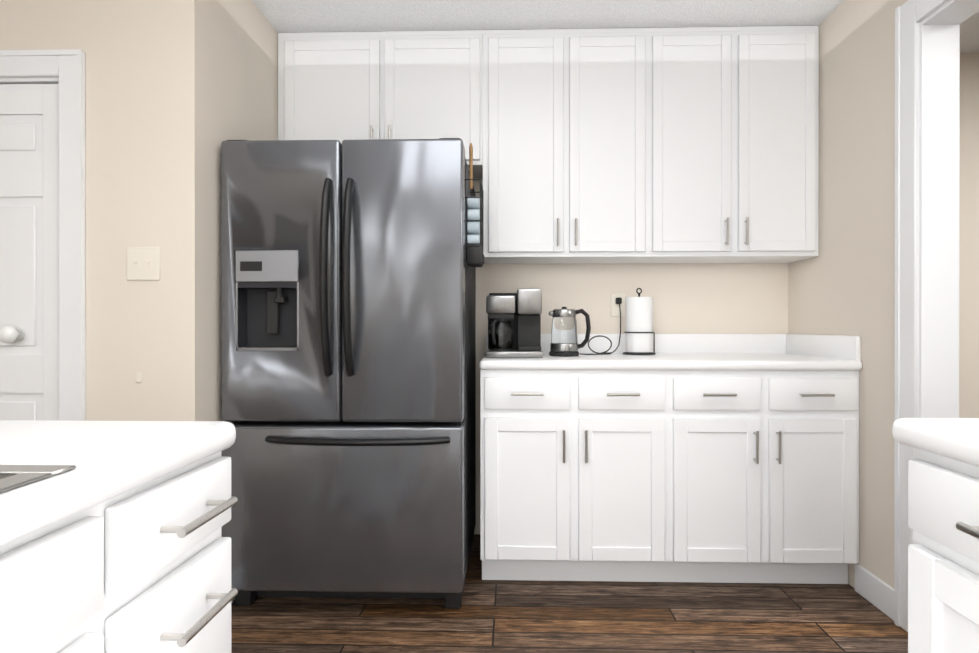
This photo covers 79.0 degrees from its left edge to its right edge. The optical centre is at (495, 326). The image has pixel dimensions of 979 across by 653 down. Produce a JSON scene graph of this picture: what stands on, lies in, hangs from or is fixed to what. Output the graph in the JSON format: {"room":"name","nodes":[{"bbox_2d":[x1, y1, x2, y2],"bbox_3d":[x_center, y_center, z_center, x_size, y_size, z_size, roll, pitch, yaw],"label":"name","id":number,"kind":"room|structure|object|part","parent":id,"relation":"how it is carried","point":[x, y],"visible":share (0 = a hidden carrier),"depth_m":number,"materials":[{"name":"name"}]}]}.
{"room":"kitchen","nodes":[
{"label":"kitchen","id":0,"kind":"room"},
{"bbox_2d":[0,0,212,420],"bbox_3d":[-2.518,-0.149,2.129,2.980,2.420,0.120,0,0,2],"label":"wall","id":1,"kind":"structure","parent":0,"point":[148,123],"depth_m":2.04,"materials":[{"name":"beige paint"}]},
{"bbox_2d":[0,84,58,420],"bbox_3d":[-1.878,0.106,2.048,0.740,1.893,0.101,0,0,2],"label":"closet door","id":2,"kind":"structure","parent":1,"relation":"in","point":[29,282],"depth_m":2.06,"materials":[{"name":"white wood"}]},
{"bbox_2d":[0,49,85,420],"bbox_3d":[-1.877,0.059,2.100,0.940,2.002,0.143,0,0,2],"label":"door frame","id":3,"kind":"structure","parent":1,"relation":"attached to","point":[65,68],"depth_m":2.02,"materials":[{"name":"white wood"}]},
{"bbox_2d":[136,373,141,382],"bbox_3d":[-1.222,0.176,2.031,0.020,0.034,0.004,0,0,2],"label":"electrical outlet plate","id":4,"kind":"object","parent":1,"relation":"attached to","point":[138,377],"visible":1,"depth_m":2.03,"materials":[{"name":"beige plastic"}]},
{"bbox_2d":[127,247,159,279],"bbox_3d":[-1.206,-0.215,2.024,0.114,0.114,0.016,0,0,2],"label":"double light switch","id":5,"kind":"object","parent":1,"relation":"attached to","point":[143,263],"visible":1,"depth_m":2.03,"materials":[{"name":"beige plastic"}]},
{"bbox_2d":[212,0,277,536],"bbox_3d":[-1.075,-0.150,2.598,0.120,2.420,0.896,0,0,2],"label":"wall","id":6,"kind":"structure","parent":0,"point":[244,69],"depth_m":2.32,"materials":[{"name":"beige paint"}]},
{"bbox_2d":[231,534,907,652],"bbox_3d":[0.415,1.096,-0.743,9.240,0.060,7.740,0,0,2],"label":"floor","id":7,"kind":"structure","parent":0,"point":[511,616],"depth_m":2.13,"materials":[{"name":"brown wood"}]},
{"bbox_2d":[0,440,237,652],"bbox_3d":[-0.692,0.622,0.076,0.642,0.884,1.611,0,0,2],"label":"kitchen island","id":8,"kind":"object","parent":7,"relation":"on","point":[112,540],"depth_m":0.64,"materials":[{"name":"white wood"}]},
{"bbox_2d":[0,420,235,535],"bbox_3d":[-0.717,0.160,0.074,0.632,0.040,1.624,0,0,2],"label":"island countertop","id":9,"kind":"structure","parent":8,"relation":"on","point":[119,453],"depth_m":0.68,"materials":[{"name":"white stone"}]},
{"bbox_2d":[0,456,87,491],"bbox_3d":[-0.651,0.231,0.202,0.470,0.192,0.760,0,0,2],"label":"sink","id":10,"kind":"object","parent":9,"relation":"in","point":[15,471],"depth_m":0.57,"materials":[{"name":"silver metal"}]},
{"bbox_2d":[221,138,483,608],"bbox_3d":[-0.519,0.169,2.534,0.954,1.780,0.936,0,0,2],"label":"refrigerator","id":11,"kind":"object","parent":7,"relation":"on","point":[348,334],"visible":1,"depth_m":2.15,"materials":[{"name":"grey metal"}]},
{"bbox_3d":[-0.785,-0.167,2.216,0.440,1.028,0.115,0,0,2],"label":"door","id":12,"kind":"part","parent":11,"relation":"part of","materials":[{"name":"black metal"}]},
{"bbox_3d":[-0.561,0.666,2.211,0.887,0.605,0.115,0,0,2],"label":"drawer","id":13,"kind":"part","parent":11,"relation":"part of","materials":[{"name":"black metal"}]},
{"bbox_3d":[-0.339,-0.167,2.204,0.442,1.028,0.115,0,0,2],"label":"door","id":14,"kind":"part","parent":11,"relation":"part of","materials":[{"name":"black metal"}]},
{"bbox_2d":[479,366,690,581],"bbox_3d":[0.359,0.617,2.691,0.828,0.884,0.632,0,0,2],"label":"base cabinet","id":15,"kind":"object","parent":7,"relation":"on","point":[585,471],"depth_m":2.38,"materials":[{"name":"white wood"}]},
{"bbox_2d":[479,354,861,365],"bbox_3d":[0.698,0.154,2.676,1.516,0.040,0.642,0,0,2],"label":"countertop","id":16,"kind":"structure","parent":15,"relation":"on","point":[609,359],"depth_m":2.37,"materials":[{"name":"white stone"}]},
{"bbox_2d":[485,289,543,357],"bbox_3d":[0.081,-0.015,2.670,0.250,0.298,0.310,0,0,2],"label":"coffee maker","id":17,"kind":"object","parent":16,"relation":"on","point":[514,325],"visible":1,"depth_m":2.58,"materials":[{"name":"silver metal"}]},
{"bbox_2d":[549,307,590,355],"bbox_3d":[0.337,0.021,2.708,0.192,0.225,0.136,0,0,2],"label":"kettle","id":18,"kind":"object","parent":16,"relation":"on","point":[564,334],"visible":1,"depth_m":2.66,"materials":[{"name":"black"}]},
{"bbox_2d":[579,302,620,354],"bbox_3d":[0.502,0.005,2.843,0.233,0.254,0.259,0,0,2],"label":"cord","id":19,"kind":"object","parent":18,"relation":"attached to","point":[604,353],"visible":1,"depth_m":2.83,"materials":[{"name":"black plastic"}]},
{"bbox_2d":[623,288,655,354],"bbox_3d":[0.683,-0.026,2.834,0.155,0.318,0.155,0,0,2],"label":"paper towel holder","id":20,"kind":"object","parent":16,"relation":"on","point":[639,332],"visible":1,"depth_m":2.78,"materials":[{"name":"black"}]},
{"bbox_2d":[691,366,861,583],"bbox_3d":[1.042,0.617,2.672,0.828,0.884,0.632,0,0,2],"label":"base cabinet","id":21,"kind":"object","parent":7,"relation":"on","point":[720,458],"depth_m":2.36,"materials":[{"name":"white wood"}]},
{"bbox_2d":[892,418,978,652],"bbox_3d":[0.958,0.602,0.061,0.820,0.925,1.680,0,0,2],"label":"base cabinet","id":22,"kind":"object","parent":7,"relation":"on","point":[943,548],"depth_m":0.81,"materials":[{"name":"white wood"}]},
{"bbox_2d":[892,418,978,466],"bbox_3d":[0.973,0.159,0.060,0.789,0.040,1.680,0,0,2],"label":"countertop","id":23,"kind":"structure","parent":22,"relation":"on","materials":[{"name":"white stone"}]},
{"bbox_2d":[252,0,978,52],"bbox_3d":[0.415,-1.404,-0.748,9.240,0.100,7.740,0,0,2],"label":"ceiling","id":24,"kind":"structure","parent":0,"point":[295,16],"depth_m":2.59,"materials":[{"name":"white paint"}]},
{"bbox_2d":[473,53,978,533],"bbox_3d":[2.008,-0.151,3.023,6.260,2.420,0.120,0,0,2],"label":"wall","id":25,"kind":"structure","parent":0,"point":[720,298],"depth_m":2.99,"materials":[{"name":"beige paint"}]},
{"bbox_2d":[278,30,465,157],"bbox_3d":[-0.532,-1.050,2.869,0.947,0.618,0.318,0,0,2],"label":"upper cabinet","id":26,"kind":"object","parent":25,"relation":"attached to","point":[340,86],"depth_m":2.72,"materials":[{"name":"white wood"}]},
{"bbox_2d":[466,28,665,263],"bbox_3d":[0.322,-0.839,2.846,0.872,1.041,0.318,0,0,2],"label":"upper cabinet","id":27,"kind":"object","parent":25,"relation":"attached to","point":[649,145],"depth_m":2.69,"materials":[{"name":"white wood"}]},
{"bbox_2d":[611,293,624,315],"bbox_3d":[0.616,-0.109,2.984,0.072,0.116,0.030,0,0,2],"label":"electrical outlet","id":28,"kind":"object","parent":25,"relation":"attached to","point":[616,298],"visible":1,"depth_m":2.99,"materials":[{"name":"beige plastic"}]},
{"bbox_2d":[487,334,786,353],"bbox_3d":[0.707,0.088,2.987,1.516,0.102,0.020,0,0,2],"label":"backsplash","id":29,"kind":"structure","parent":25,"relation":"attached to","point":[664,343],"depth_m":2.97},
{"bbox_2d":[654,26,818,262],"bbox_3d":[1.047,-0.839,2.827,0.827,1.041,0.318,0,0,2],"label":"upper cabinet","id":30,"kind":"object","parent":25,"relation":"attached to","point":[742,103],"depth_m":2.67,"materials":[{"name":"white wood"}]},
{"bbox_2d":[788,0,907,587],"bbox_3d":[1.423,-0.144,-0.773,0.115,2.420,7.500,0,0,2],"label":"wall","id":31,"kind":"structure","parent":0,"point":[842,283],"depth_m":2.34,"materials":[{"name":"beige paint"}]},
{"bbox_2d":[787,334,860,357],"bbox_3d":[1.446,0.089,2.655,0.020,0.102,0.603,0,0,2],"label":"backsplash","id":32,"kind":"structure","parent":31,"relation":"attached to","point":[827,346],"depth_m":2.58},
{"bbox_2d":[855,564,893,619],"bbox_3d":[1.440,1.004,2.248,0.014,0.112,0.263,0,0,2],"label":"baseboard","id":33,"kind":"structure","parent":31,"relation":"attached to","point":[874,590],"depth_m":2.24,"materials":[{"name":"white wood"}]},
{"bbox_2d":[894,0,959,631],"bbox_3d":[1.483,-0.033,1.467,0.159,2.190,1.294,0,0,2],"label":"trim","id":34,"kind":"structure","parent":31,"relation":"attached to","point":[910,15],"depth_m":2.06,"materials":[{"name":"white wood"}]},
{"bbox_2d":[919,0,978,417],"bbox_3d":[1.483,0.015,1.467,0.123,2.093,1.100,0,0,2],"label":"door frame","id":35,"kind":"structure","parent":31,"relation":"attached to","point":[938,212],"depth_m":2.00,"materials":[{"name":"white wood"}]}
]}

